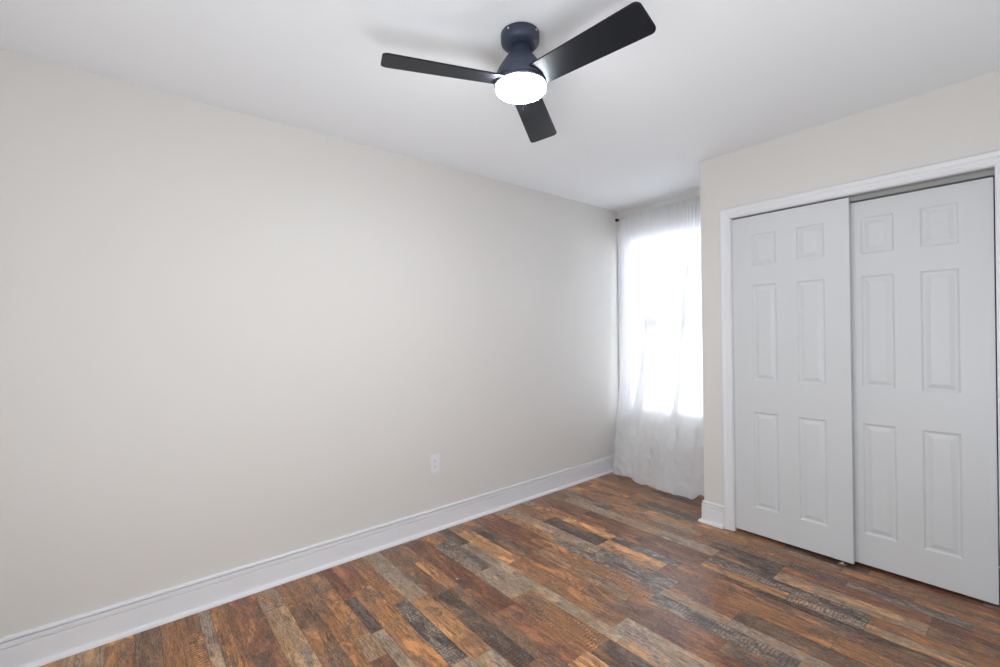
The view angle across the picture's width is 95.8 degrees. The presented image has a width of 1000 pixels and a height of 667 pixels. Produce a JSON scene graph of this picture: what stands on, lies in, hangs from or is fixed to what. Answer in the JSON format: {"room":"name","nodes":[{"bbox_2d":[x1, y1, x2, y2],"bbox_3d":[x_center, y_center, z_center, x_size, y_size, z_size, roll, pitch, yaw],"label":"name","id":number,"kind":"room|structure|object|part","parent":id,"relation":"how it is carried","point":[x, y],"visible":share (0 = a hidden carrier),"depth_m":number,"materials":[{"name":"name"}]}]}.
{"room":"empty bedroom","nodes":[
{"label":"empty bedroom","id":0,"kind":"room"},
{"bbox_2d":[0,49,618,637],"bbox_3d":[-0.684,0.088,2.908,4.882,2.462,0.120,-1,0,-40],"label":"wall","id":1,"kind":"structure","parent":0,"point":[230,339],"depth_m":2.31,"materials":[{"name":"white paint"}]},
{"bbox_2d":[0,455,613,666],"bbox_3d":[-0.619,1.246,2.850,4.642,0.145,0.032,-1,0,-40],"label":"baseboard","id":2,"kind":"structure","parent":1,"relation":"attached to","point":[45,644],"depth_m":2.31,"materials":[{"name":"white paint"}]},
{"bbox_2d":[430,454,439,472],"bbox_3d":[-0.435,0.870,3.022,0.072,0.118,0.008,-1,0,-40],"label":"wall outlet","id":3,"kind":"object","parent":1,"relation":"attached to","point":[434,459],"visible":1,"depth_m":3.02,"materials":[{"name":"white plastic"}]},
{"bbox_2d":[0,0,999,211],"bbox_3d":[0.305,-1.206,1.684,4.882,0.100,3.290,-1,0,-40],"label":"ceiling","id":4,"kind":"structure","parent":0,"point":[635,125],"depth_m":1.95,"materials":[{"name":"white paint"}]},
{"bbox_2d":[381,2,655,142],"bbox_3d":[0.118,-1.038,1.655,0.956,0.230,0.865,-1,0,-40],"label":"ceiling fan","id":5,"kind":"object","parent":4,"relation":"attached to","point":[521,79],"visible":1,"depth_m":1.64,"materials":[{"name":"black metal"}]},
{"bbox_3d":[-0.205,-0.960,1.646,0.440,0.035,0.131,-1,0,-18],"label":"blade","id":6,"kind":"part","parent":5,"relation":"part of","materials":[{"name":"black"}]},
{"bbox_2d":[496,73,545,103],"bbox_3d":[0.080,-0.936,1.738,0.193,0.028,0.193,-1,0,-40],"label":"diffuser","id":7,"kind":"object","parent":5,"relation":"attached to","point":[516,88],"depth_m":1.70,"materials":[{"name":"white glass"}]},
{"bbox_3d":[0.160,-0.966,2.028,0.131,0.035,0.440,-1,0,15],"label":"blade","id":8,"kind":"part","parent":5,"relation":"part of","materials":[{"name":"black"}]},
{"bbox_3d":[0.296,-0.968,1.530,0.440,0.035,0.131,-1,0,44],"label":"blade","id":9,"kind":"part","parent":5,"relation":"part of","materials":[{"name":"black"}]},
{"bbox_2d":[39,472,999,666],"bbox_3d":[0.343,1.335,1.687,4.642,0.060,3.050,-1,0,-40],"label":"floor","id":10,"kind":"structure","parent":0,"point":[608,570],"depth_m":2.14,"materials":[{"name":"laminate"}]},
{"bbox_2d":[837,560,848,566],"bbox_3d":[1.929,1.274,2.529,0.109,0.014,0.040,-1,0,-40],"label":"floor guide","id":11,"kind":"object","parent":10,"relation":"on","point":[843,563],"visible":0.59,"depth_m":2.50,"materials":[{"name":"grey plastic"}]},
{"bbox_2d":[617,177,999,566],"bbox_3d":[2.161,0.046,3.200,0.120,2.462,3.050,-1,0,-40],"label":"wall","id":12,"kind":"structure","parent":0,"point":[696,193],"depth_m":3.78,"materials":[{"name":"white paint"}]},
{"bbox_2d":[617,231,620,377],"bbox_3d":[1.524,-0.070,3.931,0.160,1.832,1.106,-1,0,-40],"label":"window","id":13,"kind":"structure","parent":12,"relation":"attached to","point":[618,232],"depth_m":4.32,"materials":[{"name":"white plastic"}]},
{"bbox_3d":[1.456,-1.081,3.877,0.078,0.050,1.084,-1,0,-40],"label":"curtain rod","id":14,"kind":"object","parent":12,"relation":"attached to","visible":0},
{"bbox_2d":[613,196,703,498],"bbox_3d":[1.367,0.087,3.779,0.298,2.381,1.007,-1,0,-40],"label":"curtain","id":15,"kind":"object","parent":14,"relation":"hanging from","point":[659,443],"visible":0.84,"depth_m":3.84,"materials":[{"name":"white fabric"}]},
{"bbox_2d":[700,70,999,505],"bbox_3d":[2.235,0.046,2.540,0.606,2.462,1.937,-1,0,-40],"label":"wall","id":16,"kind":"structure","parent":0,"point":[961,119],"depth_m":2.55,"materials":[{"name":"white paint"}]},
{"bbox_2d":[698,500,723,528],"bbox_3d":[1.656,1.212,3.239,0.638,0.145,0.167,-1,0,-40],"label":"baseboard","id":17,"kind":"structure","parent":16,"relation":"attached to","point":[712,513],"depth_m":3.04,"materials":[{"name":"white paint"}]},
{"bbox_3d":[1.652,1.275,3.234,0.624,0.019,0.167,-1,0,-40],"label":"shoe molding","id":18,"kind":"part","parent":17,"relation":"part of","materials":[{"name":"white paint"}]},
{"bbox_2d":[720,150,999,530],"bbox_3d":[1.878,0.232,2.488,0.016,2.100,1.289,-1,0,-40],"label":"trim","id":19,"kind":"structure","parent":16,"relation":"attached to","point":[989,158],"depth_m":2.82,"materials":[{"name":"white paint"}]},
{"bbox_2d":[733,167,994,219],"bbox_3d":[1.917,-0.742,2.530,0.090,0.026,1.159,-1,0,-40],"label":"door track","id":20,"kind":"object","parent":16,"relation":"attached to","point":[988,172],"visible":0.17,"depth_m":2.29,"materials":[{"name":"silver metal"}]},
{"bbox_2d":[732,197,854,563],"bbox_3d":[1.740,0.262,2.724,0.034,2.012,0.620,-1,0,-40],"label":"door","id":21,"kind":"structure","parent":20,"relation":"hanging from","point":[792,294],"depth_m":2.68,"materials":[{"name":"white paint"}]},
{"bbox_2d":[850,177,999,604],"bbox_3d":[2.117,0.270,2.339,0.034,1.987,0.612,-1,0,-40],"label":"door","id":22,"kind":"structure","parent":20,"relation":"hanging from","point":[923,261],"depth_m":2.27,"materials":[{"name":"white paint"}]}
]}

